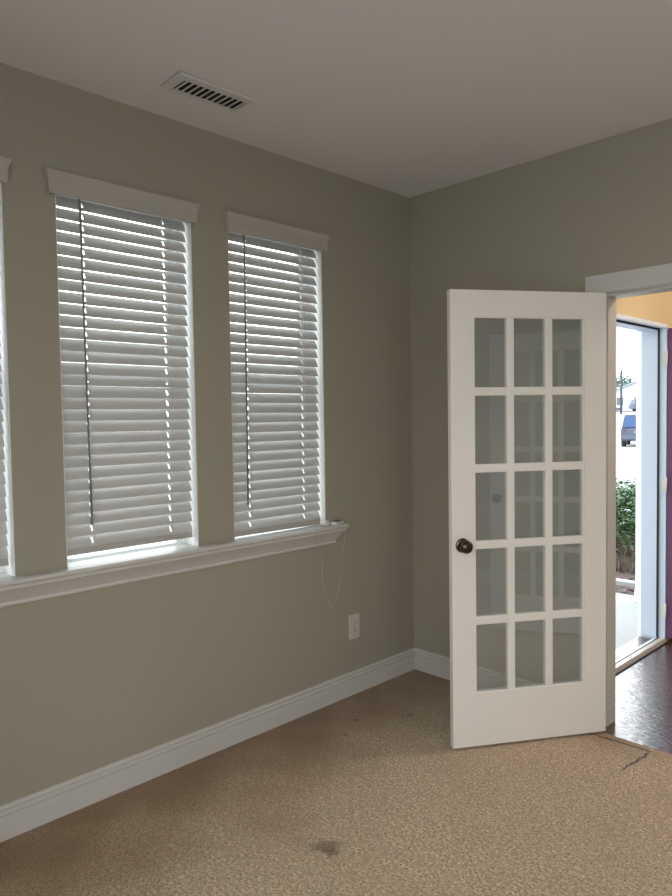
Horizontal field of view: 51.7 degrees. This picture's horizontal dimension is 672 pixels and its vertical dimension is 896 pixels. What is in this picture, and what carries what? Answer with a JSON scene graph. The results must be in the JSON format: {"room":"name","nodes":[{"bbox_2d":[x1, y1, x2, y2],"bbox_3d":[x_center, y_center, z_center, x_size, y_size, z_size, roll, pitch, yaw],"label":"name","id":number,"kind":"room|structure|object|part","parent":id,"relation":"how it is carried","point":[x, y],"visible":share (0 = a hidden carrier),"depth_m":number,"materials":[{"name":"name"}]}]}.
{"room":"empty room","nodes":[
{"label":"empty room","id":0,"kind":"room"},
{"bbox_2d":[0,63,413,805],"bbox_3d":[-0.867,0.078,2.867,3.760,3.190,0.160,-3,4,-44],"label":"wall","id":1,"kind":"structure","parent":0,"point":[91,680],"depth_m":3.03,"materials":[{"name":"beige paint"}]},
{"bbox_2d":[0,182,14,575],"bbox_3d":[-1.427,-0.251,2.307,0.589,1.486,0.158,-3,4,-44],"label":"window","id":2,"kind":"structure","parent":1,"relation":"in","point":[10,569],"depth_m":2.48,"materials":[{"name":"white plastic"}]},
{"bbox_3d":[-1.462,-0.251,2.343,0.585,1.484,0.059,-3,4,-44],"label":"frame","id":3,"kind":"part","parent":2,"relation":"part of","materials":[{"name":"white plastic"}]},
{"bbox_2d":[0,156,11,566],"bbox_3d":[-1.386,-0.279,2.257,0.647,1.434,0.104,-3,4,-44],"label":"window blind","id":4,"kind":"object","parent":2,"relation":"attached to","point":[4,162],"visible":1,"depth_m":2.48,"materials":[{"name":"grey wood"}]},
{"bbox_3d":[-1.386,0.418,2.305,0.563,0.035,0.022,-3,4,-44],"label":"rail","id":5,"kind":"part","parent":4,"relation":"part of","materials":[{"name":"beige plastic"}]},
{"bbox_2d":[55,194,198,567],"bbox_3d":[-0.874,-0.283,2.849,0.586,1.486,0.158,-3,4,-44],"label":"window","id":6,"kind":"structure","parent":1,"relation":"in","point":[194,540],"depth_m":3.01,"materials":[{"name":"white plastic"}]},
{"bbox_3d":[-0.920,-0.635,2.875,0.550,0.720,0.022,-3,4,-44],"label":"sash","id":7,"kind":"part","parent":6,"relation":"part of","materials":[{"name":"white plastic"}]},
{"bbox_2d":[43,167,199,555],"bbox_3d":[-0.837,-0.311,2.796,0.653,1.434,0.104,-3,4,-44],"label":"window blind","id":8,"kind":"object","parent":6,"relation":"attached to","point":[127,481],"visible":0.96,"depth_m":2.79,"materials":[{"name":"white plastic"}]},
{"bbox_3d":[-0.834,0.386,2.847,0.560,0.035,0.022,-3,4,-44],"label":"rail","id":9,"kind":"part","parent":8,"relation":"part of","materials":[{"name":"beige plastic"}]},
{"bbox_3d":[-0.722,-0.312,2.942,0.002,1.344,0.001,-3,4,-44],"label":"lift cord","id":10,"kind":"part","parent":8,"relation":"part of","materials":[{"name":"white plastic"}]},
{"bbox_3d":[-0.893,0.063,2.889,0.550,0.748,0.021,-3,4,-44],"label":"sash","id":11,"kind":"part","parent":6,"relation":"part of","materials":[{"name":"white plastic"}]},
{"bbox_2d":[0,523,348,607],"bbox_3d":[-0.835,0.491,2.836,2.357,0.101,0.182,-3,4,-44],"label":"window sill","id":12,"kind":"structure","parent":1,"relation":"attached to","point":[118,569],"depth_m":2.84,"materials":[{"name":"paint"}]},
{"bbox_2d":[316,520,346,606],"bbox_3d":[-0.039,0.597,3.551,0.063,0.455,0.251,1,3,40],"label":"cable","id":13,"kind":"object","parent":12,"relation":"hanging from","point":[324,522],"visible":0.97,"depth_m":3.54,"materials":[{"name":"beige plastic"}]},
{"bbox_2d":[331,520,343,524],"bbox_3d":[0.007,0.386,3.581,0.036,0.018,0.072,1,3,34],"label":"charger","id":14,"kind":"object","parent":12,"relation":"on","point":[337,522],"visible":1,"depth_m":3.56,"materials":[{"name":"white plastic"}]},
{"bbox_2d":[0,648,414,842],"bbox_3d":[-0.787,1.313,2.859,3.520,0.122,0.016,-3,4,-44],"label":"baseboard","id":15,"kind":"structure","parent":1,"relation":"attached to","point":[22,815],"depth_m":2.97,"materials":[{"name":"paint"}]},
{"bbox_2d":[228,232,325,538],"bbox_3d":[-0.324,-0.315,3.389,0.578,1.486,0.158,-3,4,-44],"label":"window","id":16,"kind":"structure","parent":1,"relation":"in","point":[318,261],"depth_m":3.55,"materials":[{"name":"white plastic"}]},
{"bbox_3d":[-0.370,-0.667,3.416,0.542,0.720,0.022,-3,4,-44],"label":"sash","id":17,"kind":"part","parent":16,"relation":"part of","materials":[{"name":"white plastic"}]},
{"bbox_3d":[-0.343,0.031,3.429,0.542,0.748,0.021,-3,4,-44],"label":"sash","id":18,"kind":"part","parent":16,"relation":"part of","materials":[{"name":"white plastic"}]},
{"bbox_2d":[223,211,329,536],"bbox_3d":[-0.278,-0.327,3.345,0.630,1.468,0.104,-3,4,-44],"label":"window blind","id":19,"kind":"object","parent":16,"relation":"attached to","point":[275,442],"visible":0.89,"depth_m":3.34,"materials":[{"name":"white plastic"}]},
{"bbox_3d":[-0.283,0.386,3.389,0.552,0.041,0.022,-3,4,-44],"label":"rail","id":20,"kind":"part","parent":19,"relation":"part of","materials":[{"name":"beige plastic"}]},
{"bbox_3d":[-0.174,-0.329,3.481,0.002,1.376,0.001,-3,4,-44],"label":"lift cord","id":21,"kind":"part","parent":19,"relation":"part of","materials":[{"name":"white fabric"}]},
{"bbox_3d":[-0.359,-0.315,3.425,0.574,1.484,0.059,-3,4,-44],"label":"frame","id":22,"kind":"part","parent":16,"relation":"part of","materials":[{"name":"white plastic"}]},
{"bbox_2d":[349,613,359,639],"bbox_3d":[0.100,0.959,3.725,0.078,0.133,0.009,-3,4,-44],"label":"wall outlet","id":23,"kind":"object","parent":1,"relation":"attached to","point":[354,631],"visible":1,"depth_m":3.72,"materials":[{"name":"beige plastic"}]},
{"bbox_2d":[0,636,671,895],"bbox_3d":[1.414,1.524,2.094,5.570,0.300,4.200,-3,4,-44],"label":"floor","id":24,"kind":"structure","parent":0,"point":[367,792],"depth_m":2.58,"materials":[{"name":"beige carpet"}]},
{"bbox_2d":[0,0,671,197],"bbox_3d":[0.533,-1.398,1.353,3.520,0.150,3.900,-3,4,-44],"label":"ceiling","id":25,"kind":"structure","parent":0,"point":[408,98],"depth_m":2.49,"materials":[{"name":"white paint"}]},
{"bbox_2d":[160,72,255,112],"bbox_3d":[-0.486,-1.357,2.655,0.340,0.011,0.140,-5,4,-44],"label":"ceiling vent","id":26,"kind":"object","parent":25,"relation":"in","point":[184,84],"visible":1,"depth_m":2.65,"materials":[{"name":"grey metal"}]},
{"bbox_2d":[410,118,671,683],"bbox_3d":[1.885,0.047,2.641,0.090,3.190,4.020,-3,4,-44],"label":"wall","id":27,"kind":"structure","parent":0,"point":[553,222],"depth_m":3.53,"materials":[{"name":"beige paint"}]},
{"bbox_2d":[414,647,538,689],"bbox_3d":[0.829,1.250,3.712,0.016,0.122,1.062,-3,4,-44],"label":"baseboard","id":28,"kind":"structure","parent":27,"relation":"attached to","point":[438,665],"depth_m":3.91,"materials":[{"name":"paint"}]},
{"bbox_2d":[447,289,606,748],"bbox_3d":[0.874,0.315,3.121,0.759,2.020,0.163,-1,3,-12],"label":"door","id":29,"kind":"structure","parent":27,"relation":"in","point":[547,709],"depth_m":3.11,"materials":[{"name":"paint"}]},
{"bbox_3d":[0.562,0.429,3.007,0.057,0.057,0.058,-1,3,-12],"label":"knob","id":30,"kind":"part","parent":29,"relation":"part of","materials":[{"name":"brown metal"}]},
{"bbox_2d":[585,263,671,726],"bbox_3d":[1.818,0.277,2.722,0.128,2.124,1.698,-3,4,-44],"label":"door frame","id":31,"kind":"structure","parent":27,"relation":"attached to","point":[652,279],"depth_m":3.25,"materials":[{"name":"paint"}]},
{"bbox_2d":[616,291,671,640],"bbox_3d":[1.812,0.052,4.251,2.060,3.040,0.151,-3,4,-44],"label":"wall","id":32,"kind":"structure","parent":0,"point":[657,307],"depth_m":4.22,"materials":[{"name":"beige paint"}]},
{"bbox_2d":[616,313,667,674],"bbox_3d":[1.735,0.266,4.191,1.029,2.140,0.208,-3,4,-44],"label":"door frame","id":33,"kind":"structure","parent":32,"relation":"attached to","point":[653,336],"depth_m":4.50,"materials":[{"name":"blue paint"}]},
{"bbox_3d":[1.728,1.290,4.260,0.919,0.057,0.142,-3,4,-44],"label":"sill","id":34,"kind":"part","parent":33,"relation":"part of","materials":[{"name":"silver metal"}]},
{"bbox_3d":[1.678,0.264,4.250,1.029,2.140,0.024,-3,4,-44],"label":"brick mould","id":35,"kind":"part","parent":33,"relation":"part of","materials":[{"name":"white plastic"}]},
{"bbox_2d":[661,328,671,638],"bbox_3d":[2.426,0.245,4.137,0.104,1.996,0.929,-3,4,-44],"label":"door","id":36,"kind":"structure","parent":32,"relation":"in","point":[666,609],"depth_m":4.45,"materials":[{"name":"purple paint"}]},
{"label":"outside","id":37,"kind":"structure","parent":0,"visible":0},
{"bbox_2d":[67,411,635,557],"bbox_3d":[22.329,-3.155,81.575,260.000,2.250,200.000,-3,4,-44],"label":"ground","id":38,"kind":"structure","parent":37,"point":[625,456],"depth_m":26.65,"materials":[{"name":"white"}]},
{"bbox_2d":[616,370,626,414],"bbox_3d":[36.215,-7.126,88.624,0.300,5.700,2.050,-3,4,-44],"label":"utility pole","id":39,"kind":"object","parent":38,"relation":"on","point":[620,373],"visible":0.77,"depth_m":88.36,"materials":[{"name":"grey wood"}]},
{"bbox_2d":[616,374,633,388],"bbox_3d":[47.614,-9.365,115.436,4.985,6.479,5.160,-3,4,-44],"label":"tree","id":40,"kind":"object","parent":38,"relation":"on","point":[625,381],"visible":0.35,"depth_m":114.62,"materials":[{"name":"green plant"}]},
{"bbox_2d":[616,528,635,595],"bbox_3d":[3.273,1.378,8.617,4.600,0.222,3.900,-3,4,-44],"label":"planting bed","id":41,"kind":"object","parent":38,"relation":"on","point":[619,575],"visible":0.01,"depth_m":7.40,"materials":[{"name":"brown soil"}]},
{"bbox_2d":[616,578,634,587],"bbox_3d":[2.261,1.360,7.516,0.100,0.125,3.650,-3,4,-44],"label":"edging stone","id":42,"kind":"object","parent":41,"relation":"on","point":[621,582],"visible":0.02,"depth_m":6.84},
{"bbox_2d":[616,475,635,557],"bbox_3d":[3.568,0.820,8.266,1.335,0.970,1.326,-3,4,-44],"label":"shrub","id":43,"kind":"object","parent":41,"relation":"on","point":[625,499],"visible":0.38,"depth_m":8.02,"materials":[{"name":"green plant"}]},
{"bbox_2d":[616,546,635,573],"bbox_3d":[3.061,1.184,7.548,0.355,0.301,0.588,-3,4,-44],"label":"ornamental grass","id":44,"kind":"object","parent":41,"relation":"on","point":[622,567],"depth_m":7.43,"materials":[{"name":"brown plant"}]},
{"bbox_2d":[616,534,635,592],"bbox_3d":[3.296,1.310,8.002,3.764,0.070,2.895,-3,4,-44],"label":"chips","id":45,"kind":"object","parent":41,"relation":"on","point":[633,578],"visible":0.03,"depth_m":7.05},
{"bbox_2d":[616,381,635,410],"bbox_3d":[45.437,-7.766,103.367,8.800,4.500,6.700,1,3,31],"label":"house","id":46,"kind":"structure","parent":38,"relation":"on","point":[629,390],"depth_m":101.61,"materials":[{"name":"grey"}]},
{"bbox_2d":[621,414,635,446],"bbox_3d":[17.779,-1.070,40.301,2.140,1.860,4.718,0,3,28],"label":"car","id":47,"kind":"object","parent":38,"relation":"on","point":[628,430],"visible":0.48,"depth_m":38.64,"materials":[{"name":"blue paint"}]},
{"bbox_2d":[628,400,635,410],"bbox_3d":[42.231,-5.842,94.659,4.010,1.581,1.819,-1,3,-4],"label":"car","id":48,"kind":"object","parent":38,"relation":"on","point":[632,405],"visible":0.35,"depth_m":94.50,"materials":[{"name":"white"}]},
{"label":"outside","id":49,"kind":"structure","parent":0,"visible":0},
{"bbox_2d":[616,593,637,648],"bbox_3d":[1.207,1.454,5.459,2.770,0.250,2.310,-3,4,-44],"label":"floor","id":50,"kind":"structure","parent":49,"point":[626,607],"depth_m":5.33,"materials":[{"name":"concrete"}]},
{"bbox_2d":[634,331,638,601],"bbox_3d":[2.622,-0.008,5.780,0.176,2.600,0.184,-3,4,-44],"label":"porch column","id":51,"kind":"structure","parent":50,"relation":"on","point":[637,332],"depth_m":5.77,"materials":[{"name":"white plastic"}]}
]}

